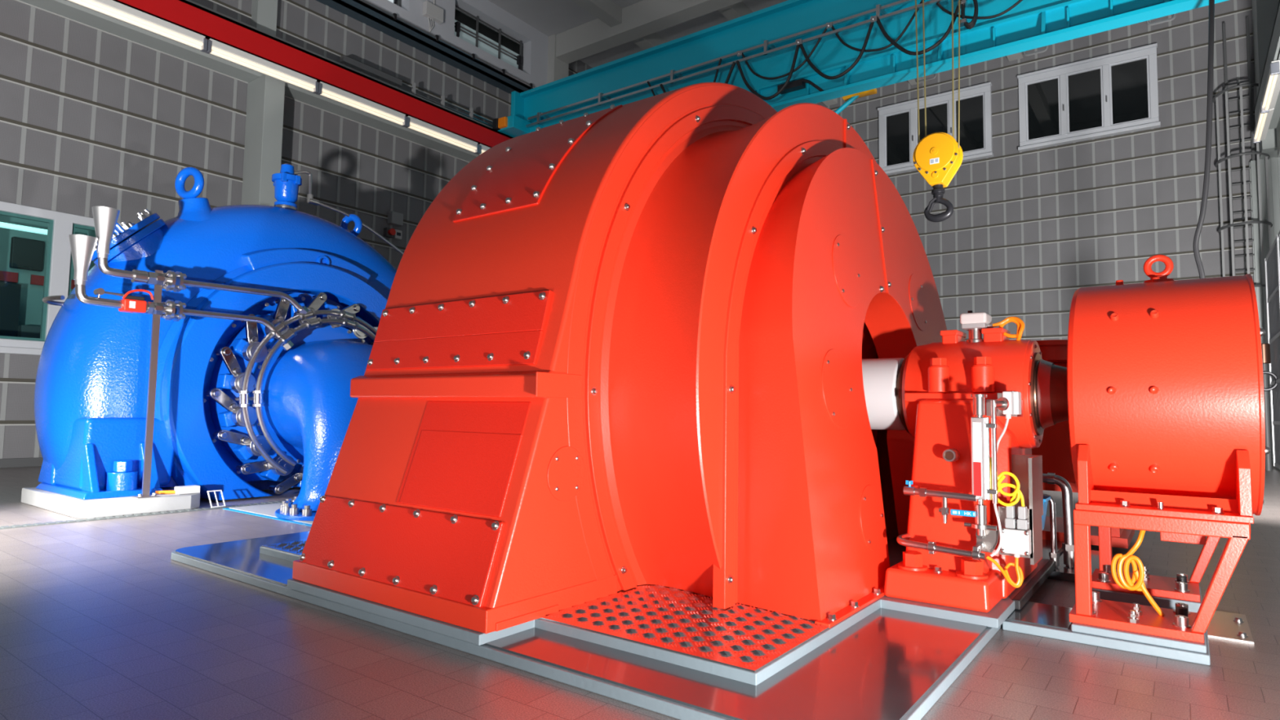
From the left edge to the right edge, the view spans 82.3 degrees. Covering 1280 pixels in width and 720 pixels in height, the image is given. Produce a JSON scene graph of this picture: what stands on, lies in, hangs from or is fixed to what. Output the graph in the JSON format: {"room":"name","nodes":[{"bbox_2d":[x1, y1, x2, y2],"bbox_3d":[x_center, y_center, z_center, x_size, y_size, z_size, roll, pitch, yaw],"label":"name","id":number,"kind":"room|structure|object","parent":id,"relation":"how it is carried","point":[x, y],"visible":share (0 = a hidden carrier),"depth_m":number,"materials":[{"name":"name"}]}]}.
{"room":"power station hall","nodes":[
{"label":"power station hall","id":0,"kind":"room"},
{"bbox_2d":[0,214,97,326],"bbox_3d":[-7.468,-0.435,8.287,2.108,3.128,4.080,-2,-5,36],"label":"wall","id":1,"kind":"structure","parent":0,"point":[31,295],"depth_m":9.42,"materials":[{"name":"teal"}]},
{"bbox_2d":[0,271,17,282],"bbox_3d":[-8.645,-1.123,8.353,0.041,0.122,2.428,-2,-5,36],"label":"wall stripe","id":2,"kind":"structure","parent":1,"relation":"attached to","point":[5,276],"depth_m":9.24,"materials":[{"name":"red paint"}]},
{"bbox_2d":[0,282,40,338],"bbox_3d":[-7.739,0.090,9.040,0.476,2.040,2.040,-2,-5,36],"label":"desk","id":3,"kind":"object","parent":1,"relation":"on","point":[10,293],"visible":0.21,"depth_m":8.96,"materials":[{"name":"black"}]},
{"bbox_2d":[17,324,40,338],"bbox_3d":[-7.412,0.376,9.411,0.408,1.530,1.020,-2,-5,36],"label":"countertop","id":4,"kind":"structure","parent":3,"relation":"on","point":[28,331],"depth_m":9.00,"materials":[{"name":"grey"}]},
{"bbox_2d":[8,236,44,271],"bbox_3d":[-7.857,-1.354,9.395,0.082,0.394,0.326,-2,-5,36],"label":"wall monitor","id":5,"kind":"object","parent":1,"relation":"attached to","point":[26,254],"visible":1,"depth_m":9.36,"materials":[{"name":"black glass"}]},
{"bbox_2d":[0,222,88,235],"bbox_3d":[-7.728,-1.757,8.754,0.095,0.299,2.720,-2,-5,36],"label":"ceiling lamp","id":6,"kind":"object","parent":1,"relation":"hanging from","point":[6,225],"visible":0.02,"depth_m":8.95,"materials":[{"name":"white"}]},
{"bbox_2d":[30,274,75,288],"bbox_3d":[-7.472,-0.998,9.934,0.041,0.122,1.244,-2,-5,36],"label":"wall stripe","id":7,"kind":"structure","parent":1,"relation":"attached to","point":[38,280],"depth_m":9.48,"materials":[{"name":"red paint"}]},
{"bbox_2d":[0,0,591,458],"bbox_3d":[-3.627,-2.467,11.622,0.222,7.752,16.728,-2,-5,36],"label":"wall","id":8,"kind":"structure","parent":0,"point":[90,117],"depth_m":8.77,"materials":[{"name":"grey tile"}]},
{"bbox_2d":[0,457,43,467],"bbox_3d":[-5.265,1.173,9.028,0.054,0.088,11.084,-2,-5,36],"label":"baseboard","id":9,"kind":"structure","parent":8,"relation":"attached to","point":[37,461],"depth_m":7.52,"materials":[{"name":"grey"}]},
{"bbox_2d":[0,200,122,355],"bbox_3d":[-6.471,-0.839,7.537,0.136,1.550,2.924,-2,-5,36],"label":"window","id":10,"kind":"structure","parent":8,"relation":"in","point":[59,260],"depth_m":7.81,"materials":[{"name":"white paint"}]},
{"bbox_2d":[18,0,493,162],"bbox_3d":[-5.161,-3.899,9.056,0.476,0.530,10.608,-2,-5,36],"label":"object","id":11,"kind":"object","parent":8,"relation":"attached to","point":[64,8],"visible":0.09,"depth_m":9.13,"materials":[{"name":"paint"}]},
{"bbox_2d":[112,0,513,147],"bbox_3d":[-4.120,-3.796,9.888,0.204,0.333,8.432,-2,-5,36],"label":"beam","id":12,"kind":"structure","parent":11,"relation":"attached to","point":[184,14],"depth_m":9.47,"materials":[{"name":"red metal"}]},
{"bbox_2d":[65,0,207,52],"bbox_3d":[-5.457,-3.698,7.971,0.136,0.163,1.353,-2,-5,36],"label":"lamp","id":13,"kind":"object","parent":12,"relation":"attached to","point":[110,8],"visible":1,"depth_m":8.00,"materials":[{"name":"white plastic"}]},
{"bbox_2d":[204,38,319,93],"bbox_3d":[-4.648,-3.611,9.061,0.136,0.163,1.353,-2,-5,36],"label":"lamp","id":14,"kind":"object","parent":12,"relation":"attached to","point":[217,49],"visible":0.99,"depth_m":8.99,"materials":[{"name":"white plastic"}]},
{"bbox_2d":[315,81,407,126],"bbox_3d":[-3.840,-3.525,10.151,0.136,0.163,1.353,-2,-5,36],"label":"lamp","id":15,"kind":"object","parent":12,"relation":"attached to","point":[326,91],"visible":1,"depth_m":10.09,"materials":[{"name":"white plastic"}]},
{"bbox_2d":[404,115,479,153],"bbox_3d":[-3.031,-3.438,11.241,0.136,0.163,1.353,-2,-5,36],"label":"lamp","id":16,"kind":"object","parent":12,"relation":"attached to","point":[414,124],"visible":0.98,"depth_m":11.19,"materials":[{"name":"white plastic"}]},
{"bbox_2d":[475,143,490,155],"bbox_3d":[-2.223,-3.351,12.332,0.136,0.163,1.353,-2,-5,36],"label":"lamp","id":17,"kind":"object","parent":12,"relation":"attached to","point":[482,148],"visible":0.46,"depth_m":11.82,"materials":[{"name":"white plastic"}]},
{"bbox_2d":[493,0,1228,137],"bbox_3d":[2.125,-3.866,9.666,10.241,1.597,1.510,-2,-5,36],"label":"crane","id":18,"kind":"object","parent":12,"relation":"on","point":[768,38],"depth_m":9.24,"materials":[{"name":"teal paint"}]},
{"bbox_2d":[647,58,721,95],"bbox_3d":[0.603,-3.718,10.265,1.251,0.702,0.030,-2,-5,36],"label":"cable","id":19,"kind":"object","parent":18,"relation":"hanging from","point":[720,60],"visible":0.27,"depth_m":9.95,"materials":[{"name":"black rubber"}]},
{"bbox_2d":[659,62,735,93],"bbox_3d":[0.774,-3.659,10.066,1.226,0.575,0.041,-2,-5,36],"label":"cable","id":20,"kind":"object","parent":18,"relation":"hanging from","point":[733,63],"visible":0.24,"depth_m":9.76,"materials":[{"name":"black rubber"}]},
{"bbox_2d":[736,44,799,100],"bbox_3d":[1.637,-3.654,9.425,0.916,0.642,0.041,-2,-5,36],"label":"cable","id":21,"kind":"object","parent":18,"relation":"hanging from","point":[738,64],"visible":1,"depth_m":9.33,"materials":[{"name":"black rubber"}]},
{"bbox_2d":[742,26,826,79],"bbox_3d":[1.831,-3.856,9.366,1.228,0.502,0.030,-2,-5,36],"label":"cable","id":22,"kind":"object","parent":18,"relation":"hanging from","point":[825,28],"visible":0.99,"depth_m":9.33,"materials":[{"name":"black rubber"}]},
{"bbox_2d":[799,22,874,79],"bbox_3d":[2.370,-3.700,8.885,0.969,0.602,0.041,-2,-5,36],"label":"cable","id":23,"kind":"object","parent":18,"relation":"hanging from","point":[820,73],"visible":1,"depth_m":8.80,"materials":[{"name":"black rubber"}]},
{"bbox_2d":[831,0,922,52],"bbox_3d":[2.796,-3.888,8.653,1.154,0.506,0.030,-2,-5,36],"label":"cable","id":24,"kind":"object","parent":18,"relation":"hanging from","point":[841,40],"visible":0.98,"depth_m":8.61,"materials":[{"name":"black rubber"}]},
{"bbox_2d":[876,0,961,55],"bbox_3d":[3.160,-3.746,8.303,1.003,0.594,0.041,-2,-5,36],"label":"cable","id":25,"kind":"object","parent":18,"relation":"hanging from","point":[886,36],"visible":0.91,"depth_m":8.30,"materials":[{"name":"black rubber"}]},
{"bbox_2d":[912,0,963,222],"bbox_3d":[3.435,-3.523,8.252,0.952,4.120,1.360,-2,-5,36],"label":"hook block","id":26,"kind":"object","parent":18,"relation":"hanging from","point":[937,157],"visible":1,"depth_m":7.87,"materials":[{"name":"yellow paint"}]},
{"bbox_2d":[935,0,1022,19],"bbox_3d":[3.775,-3.926,7.930,1.249,0.496,0.030,-2,-5,36],"label":"cable","id":27,"kind":"object","parent":18,"relation":"hanging from","point":[1016,3],"visible":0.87,"depth_m":7.93,"materials":[{"name":"black rubber"}]},
{"bbox_2d":[1192,0,1214,278],"bbox_3d":[5.092,-2.099,6.587,0.256,4.285,0.107,-1,-4,25],"label":"cable","id":28,"kind":"object","parent":18,"relation":"hanging from","point":[1211,2],"visible":0.68,"depth_m":6.55,"materials":[{"name":"black rubber"}]},
{"bbox_2d":[340,55,493,127],"bbox_3d":[-3.222,-4.013,11.445,0.082,0.354,3.128,-2,-5,36],"label":"rail","id":29,"kind":"object","parent":11,"relation":"on","point":[344,60],"visible":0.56,"depth_m":10.81,"materials":[{"name":"metal"}]},
{"bbox_2d":[241,75,284,205],"bbox_3d":[-4.872,-1.184,9.318,0.476,4.842,0.252,-2,-5,36],"label":"column","id":30,"kind":"structure","parent":8,"relation":"attached to","point":[262,159],"depth_m":9.29,"materials":[{"name":"paint"}]},
{"bbox_2d":[250,0,277,35],"bbox_3d":[-4.941,-4.700,9.649,0.170,1.156,0.252,-2,-5,36],"label":"column","id":31,"kind":"structure","parent":8,"relation":"attached to","point":[264,12],"depth_m":9.57,"materials":[{"name":"paint"}]},
{"bbox_2d":[383,226,395,238],"bbox_3d":[-3.787,-1.932,11.097,0.150,0.136,0.122,-2,-5,36],"label":"button","id":32,"kind":"object","parent":8,"relation":"attached to","point":[389,233],"visible":1,"depth_m":11.06,"materials":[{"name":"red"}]},
{"bbox_2d":[387,211,403,226],"bbox_3d":[-3.738,-2.156,11.197,0.122,0.190,0.204,-2,-5,36],"label":"wall switch","id":33,"kind":"object","parent":8,"relation":"attached to","point":[396,219],"visible":1,"depth_m":11.14,"materials":[{"name":"grey plastic"}]},
{"bbox_2d":[391,229,402,239],"bbox_3d":[-3.723,-1.922,11.235,0.088,0.136,0.122,-2,-5,36],"label":"wall socket","id":34,"kind":"object","parent":8,"relation":"attached to","point":[397,235],"visible":0.88,"depth_m":11.21,"materials":[{"name":"grey plastic"}]},
{"bbox_2d":[315,0,534,93],"bbox_3d":[-4.192,-5.161,10.623,0.245,0.245,7.310,-2,-5,36],"label":"conductor rails","id":35,"kind":"object","parent":8,"relation":"attached to","point":[364,11],"visible":0.82,"depth_m":11.59,"materials":[{"name":"black metal"}]},
{"bbox_2d":[366,0,548,88],"bbox_3d":[-5.197,-5.903,9.561,0.340,1.224,11.118,-2,-5,36],"label":"wall","id":36,"kind":"structure","parent":0,"point":[535,72],"depth_m":12.78,"materials":[{"name":"grey paint"}]},
{"bbox_2d":[388,0,401,7],"bbox_3d":[-4.132,-5.797,11.032,0.190,0.728,1.292,-2,-5,36],"label":"window","id":37,"kind":"structure","parent":36,"relation":"in","point":[398,2],"depth_m":11.47,"materials":[{"name":"grey"}]},
{"bbox_2d":[422,0,444,31],"bbox_3d":[-3.306,-5.785,11.742,0.102,1.105,0.340,-2,-5,36],"label":"junction box","id":38,"kind":"object","parent":36,"relation":"attached to","point":[432,11],"visible":1,"depth_m":11.68,"materials":[{"name":"grey plastic"}]},
{"bbox_2d":[453,5,523,71],"bbox_3d":[-2.697,-5.626,12.966,0.190,0.694,1.768,-2,-5,36],"label":"window","id":39,"kind":"structure","parent":36,"relation":"in","point":[469,28],"depth_m":13.04,"materials":[{"name":"grey"}]},
{"bbox_2d":[488,0,787,67],"bbox_3d":[-0.419,-6.649,8.049,15.300,0.204,22.440,-2,-5,36],"label":"ceiling","id":40,"kind":"structure","parent":0,"point":[549,17],"depth_m":13.29,"materials":[{"name":"concrete"}]},
{"bbox_2d":[571,0,622,27],"bbox_3d":[-1.912,-6.233,10.989,0.245,0.272,5.032,-2,-5,36],"label":"joist","id":41,"kind":"object","parent":40,"relation":"attached to","point":[607,11],"visible":1,"depth_m":12.64,"materials":[{"name":"grey concrete"}]},
{"bbox_2d":[631,32,667,49],"bbox_3d":[1.282,-5.891,15.296,0.245,0.272,5.032,-2,-5,36],"label":"joist","id":42,"kind":"object","parent":40,"relation":"attached to","point":[645,42],"depth_m":13.69,"materials":[{"name":"grey concrete"}]},
{"bbox_2d":[555,0,744,63],"bbox_3d":[2.896,-6.090,10.764,10.914,0.442,0.340,-2,-5,36],"label":"beam","id":43,"kind":"structure","parent":40,"relation":"attached to","point":[643,18],"depth_m":12.86,"materials":[{"name":"grey"}]},
{"bbox_2d":[717,1,837,106],"bbox_3d":[2.758,-5.942,14.205,0.245,0.272,5.032,-2,-5,36],"label":"joist","id":44,"kind":"object","parent":40,"relation":"attached to","point":[740,9],"visible":0.2,"depth_m":12.63,"materials":[{"name":"grey"}]},
{"bbox_2d":[907,76,923,85],"bbox_3d":[4.234,-5.994,13.115,0.245,0.272,5.032,-2,-5,36],"label":"joist","id":45,"kind":"object","parent":40,"relation":"attached to","point":[912,82],"visible":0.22,"depth_m":15.01,"materials":[{"name":"grey metal"}]},
{"bbox_2d":[1006,52,1023,61],"bbox_3d":[5.710,-6.046,12.024,0.245,0.272,5.032,-2,-5,36],"label":"joist","id":46,"kind":"object","parent":40,"relation":"attached to","point":[1017,55],"visible":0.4,"depth_m":13.92,"materials":[{"name":"grey"}]},
{"bbox_2d":[0,463,1279,719],"bbox_3d":[-0.539,1.220,7.513,15.300,0.068,22.440,-2,-5,36],"label":"floor","id":47,"kind":"structure","parent":0,"point":[99,621],"depth_m":2.03,"materials":[{"name":"tile"}]},
{"bbox_2d":[21,487,199,518],"bbox_3d":[-3.479,0.908,4.824,1.136,0.099,0.666,-2,-5,36],"label":"concrete pad","id":48,"kind":"object","parent":47,"relation":"on","point":[67,505],"visible":0.78,"depth_m":4.48,"materials":[{"name":"white concrete"}]},
{"bbox_2d":[132,270,165,497],"bbox_3d":[-3.046,0.141,4.572,0.095,1.411,0.109,-2,-5,36],"label":"support","id":49,"kind":"object","parent":48,"relation":"on","point":[157,288],"visible":0.95,"depth_m":4.56,"materials":[{"name":"silver metal"}]},
{"bbox_2d":[155,484,200,494],"bbox_3d":[-2.955,0.833,4.690,0.240,0.046,0.097,4,-5,-40],"label":"brush","id":50,"kind":"object","parent":48,"relation":"on","point":[192,489],"visible":0.98,"depth_m":4.68,"materials":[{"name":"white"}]},
{"bbox_2d":[0,499,292,529],"bbox_3d":[-2.062,1.034,5.689,0.068,0.008,9.520,-2,-5,36],"label":"floor drain","id":51,"kind":"object","parent":47,"relation":"on","point":[270,502],"visible":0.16,"depth_m":4.35,"materials":[{"name":"grey metal"}]},
{"bbox_2d":[207,489,226,507],"bbox_3d":[-2.760,0.904,4.774,0.077,0.103,0.090,-2,-5,36],"label":"wire rack","id":52,"kind":"object","parent":51,"relation":"on","point":[220,491],"visible":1,"depth_m":4.77,"materials":[{"name":"white metal"}]},
{"bbox_2d":[34,163,403,500],"bbox_3d":[-2.817,-0.276,5.915,1.380,2.682,3.108,-2,-5,36],"label":"turbine","id":53,"kind":"object","parent":47,"relation":"on","point":[212,431],"visible":0.66,"depth_m":5.07,"materials":[{"name":"blue paint"}]},
{"bbox_2d":[68,234,293,350],"bbox_3d":[-2.916,-0.396,4.772,0.136,0.579,1.345,-2,-5,36],"label":"pipe","id":54,"kind":"object","parent":53,"relation":"attached to","point":[82,246],"visible":1,"depth_m":4.44,"materials":[{"name":"silver metal"}]},
{"bbox_2d":[93,288,124,297],"bbox_3d":[-3.183,-0.392,4.411,0.054,0.061,0.163,-2,-5,36],"label":"tap","id":55,"kind":"object","parent":54,"relation":"on","point":[99,291],"depth_m":4.36,"materials":[{"name":"metal"}]},
{"bbox_2d":[92,205,308,314],"bbox_3d":[-2.850,-0.615,4.872,0.136,0.507,1.353,-2,-5,36],"label":"pipe","id":56,"kind":"object","parent":53,"relation":"attached to","point":[105,218],"visible":0.97,"depth_m":4.51,"materials":[{"name":"silver metal"}]},
{"bbox_2d":[262,539,306,555],"bbox_3d":[-0.969,0.839,3.531,0.660,0.008,1.368,-2,-5,36],"label":"plate","id":57,"kind":"object","parent":47,"relation":"on","point":[295,548],"visible":0.02,"depth_m":3.15,"materials":[{"name":"metal"}]},
{"bbox_2d":[222,339,373,526],"bbox_3d":[-1.754,0.416,5.093,1.605,1.170,1.618,-2,-5,36],"label":"tube","id":58,"kind":"object","parent":47,"relation":"on","point":[308,402],"visible":0.37,"depth_m":4.80,"materials":[{"name":"blue paint"}]},
{"bbox_2d":[546,34,568,83],"bbox_3d":[-1.670,-2.285,13.847,0.306,7.752,0.408,-2,-5,36],"label":"column","id":59,"kind":"structure","parent":47,"relation":"on","point":[557,69],"depth_m":13.89,"materials":[{"name":"grey concrete"}]},
{"bbox_2d":[292,82,946,633],"bbox_3d":[0.461,-0.182,3.490,1.733,2.085,3.332,-2,-5,36],"label":"generator","id":60,"kind":"object","parent":47,"relation":"on","point":[624,347],"visible":0.96,"depth_m":2.42,"materials":[{"name":"red paint"}]},
{"bbox_2d":[170,531,1210,719],"bbox_3d":[0.371,0.890,3.471,3.658,0.068,3.352,-2,-5,36],"label":"frame","id":61,"kind":"object","parent":47,"relation":"on","point":[892,658],"visible":0.5,"depth_m":2.00,"materials":[{"name":"grey paint"}]},
{"bbox_2d":[539,584,829,672],"bbox_3d":[0.402,0.790,2.505,0.710,0.008,1.395,-2,-5,36],"label":"plate","id":62,"kind":"object","parent":61,"relation":"on","point":[741,636],"visible":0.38,"depth_m":2.09,"materials":[{"name":"metal"}]},
{"bbox_2d":[884,310,1044,612],"bbox_3d":[1.306,0.319,2.823,0.476,1.019,1.085,-2,-5,36],"label":"pedestal","id":63,"kind":"object","parent":47,"relation":"on","point":[973,536],"visible":0.96,"depth_m":2.52,"materials":[{"name":"red paint"}]},
{"bbox_2d":[905,480,912,486],"bbox_3d":[0.917,0.422,2.493,0.022,0.024,0.008,-2,-5,36],"label":"tap","id":64,"kind":"object","parent":63,"relation":"on","point":[908,482],"depth_m":2.49,"materials":[{"name":"blue"}]},
{"bbox_2d":[862,352,1068,435],"bbox_3d":[1.211,0.135,2.909,0.918,0.326,0.326,-2,-5,36],"label":"shaft","id":65,"kind":"object","parent":63,"relation":"attached to","point":[882,378],"visible":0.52,"depth_m":2.88,"materials":[{"name":"white metal"}]},
{"bbox_2d":[1041,495,1050,529],"bbox_3d":[1.653,0.641,3.058,0.092,0.139,0.136,-2,-5,36],"label":"bin","id":66,"kind":"object","parent":63,"relation":"attached to","point":[1046,499],"visible":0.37,"depth_m":3.04,"materials":[{"name":"blue plastic"}]},
{"bbox_2d":[1043,493,1059,567],"bbox_3d":[1.745,0.736,3.186,0.136,0.311,0.035,-2,-5,36],"label":"pipe","id":67,"kind":"object","parent":47,"relation":"on","point":[1054,555],"visible":0.66,"depth_m":3.15,"materials":[{"name":"metal"}]},
{"bbox_2d":[1042,472,1074,567],"bbox_3d":[1.813,0.696,3.224,0.203,0.398,0.057,-2,-5,36],"label":"pipe","id":68,"kind":"object","parent":47,"relation":"on","point":[1068,546],"visible":0.88,"depth_m":3.17,"materials":[{"name":"metal"}]},
{"bbox_2d":[1031,339,1134,548],"bbox_3d":[2.257,0.441,4.064,0.748,1.034,0.809,-2,-5,36],"label":"machine housing","id":69,"kind":"object","parent":47,"relation":"on","point":[1055,449],"visible":0.2,"depth_m":3.83,"materials":[{"name":"red paint"}]},
{"bbox_2d":[1069,508,1250,643],"bbox_3d":[1.749,0.654,2.468,0.442,0.342,0.850,-2,-5,36],"label":"stand","id":70,"kind":"object","parent":47,"relation":"on","point":[1181,624],"depth_m":2.24,"materials":[{"name":"red paint"}]},
{"bbox_2d":[1066,254,1270,523],"bbox_3d":[1.782,0.067,2.491,0.494,0.864,0.843,-2,-5,36],"label":"drum","id":71,"kind":"object","parent":70,"relation":"on","point":[1165,377],"visible":1,"depth_m":2.21,"materials":[{"name":"red paint"}]},
{"bbox_2d":[1206,610,1253,644],"bbox_3d":[1.934,0.866,2.412,0.111,0.018,0.388,-2,-5,36],"label":"floor plate","id":72,"kind":"object","parent":47,"relation":"on","point":[1223,625],"visible":1,"depth_m":2.37,"materials":[{"name":"silver metal"}]},
{"bbox_2d":[1261,343,1277,471],"bbox_3d":[8.388,0.626,9.814,0.271,1.700,0.189,-2,-5,36],"label":"standpipe","id":73,"kind":"object","parent":47,"relation":"on","point":[1266,359],"visible":0.58,"depth_m":9.80,"materials":[{"name":"grey"}]},
{"bbox_2d":[1267,364,1272,463],"bbox_3d":[9.974,0.669,11.340,0.598,1.870,0.068,-2,-5,36],"label":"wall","id":74,"kind":"structure","parent":47,"relation":"on","point":[1268,364],"depth_m":11.40,"materials":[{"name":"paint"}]},
{"bbox_2d":[1264,231,1279,468],"bbox_3d":[7.906,-0.085,8.989,0.054,2.924,3.400,-2,-5,36],"label":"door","id":75,"kind":"structure","parent":47,"relation":"on","point":[1272,261],"depth_m":9.84,"materials":[{"name":"white metal"}]},
{"bbox_2d":[816,0,1257,341],"bbox_3d":[5.865,-2.102,14.851,11.220,7.752,0.222,-2,-5,36],"label":"wall","id":76,"kind":"structure","parent":0,"point":[1024,231],"depth_m":13.24,"materials":[{"name":"grey tile"}]},
{"bbox_2d":[877,81,993,175],"bbox_3d":[5.925,-4.622,14.823,2.217,1.448,0.163,-2,-5,36],"label":"window","id":77,"kind":"structure","parent":76,"relation":"in","point":[898,125],"depth_m":14.83,"materials":[{"name":"white paint"}]},
{"bbox_2d":[1017,43,1160,151],"bbox_3d":[8.051,-4.697,13.252,2.190,1.448,0.163,-2,-5,36],"label":"window","id":78,"kind":"structure","parent":76,"relation":"in","point":[1117,93],"depth_m":13.22,"materials":[{"name":"white paint"}]},
{"bbox_2d":[1213,17,1272,288],"bbox_3d":[9.558,-2.116,11.573,0.680,6.902,0.680,-2,-5,36],"label":"ladder","id":79,"kind":"object","parent":76,"relation":"attached to","point":[1232,225],"visible":0.7,"depth_m":11.60,"materials":[{"name":"grey"}]},
{"bbox_3d":[7.545,-2.572,7.588,0.136,7.752,9.928,-2,-5,36],"label":"wall","id":80,"kind":"structure","parent":0,"visible":0},
{"bbox_2d":[1248,156,1279,343],"bbox_3d":[9.990,-1.724,11.476,0.598,2.924,0.136,-2,-5,36],"label":"sheet","id":81,"kind":"object","parent":80,"relation":"attached to","point":[1273,163],"visible":0.61,"depth_m":11.55,"materials":[{"name":"grey"}]},
{"bbox_2d":[1251,0,1279,159],"bbox_3d":[9.936,-4.676,11.441,0.476,2.958,0.728,-2,-5,36],"label":"column","id":82,"kind":"structure","parent":80,"relation":"attached to","point":[1264,11],"depth_m":11.27,"materials":[{"name":"paint"}]},
{"bbox_2d":[1254,0,1279,157],"bbox_3d":[7.735,-3.512,8.497,0.585,0.782,5.372,-2,-5,36],"label":"beam","id":83,"kind":"structure","parent":80,"relation":"attached to","point":[1273,51],"depth_m":9.52,"materials":[{"name":"metal"}]},
{"bbox_2d":[1253,101,1274,143],"bbox_3d":[8.719,-3.326,10.255,0.136,0.163,1.353,-2,-5,36],"label":"lamp","id":84,"kind":"object","parent":83,"relation":"attached to","point":[1264,119],"visible":0.85,"depth_m":10.26,"materials":[{"name":"white plastic"}]},
{"bbox_2d":[1260,59,1279,112],"bbox_3d":[7.911,-3.413,9.165,0.136,0.163,1.353,-2,-5,36],"label":"lamp","id":85,"kind":"object","parent":83,"relation":"attached to","point":[1272,89],"visible":1,"depth_m":9.11,"materials":[{"name":"white plastic"}]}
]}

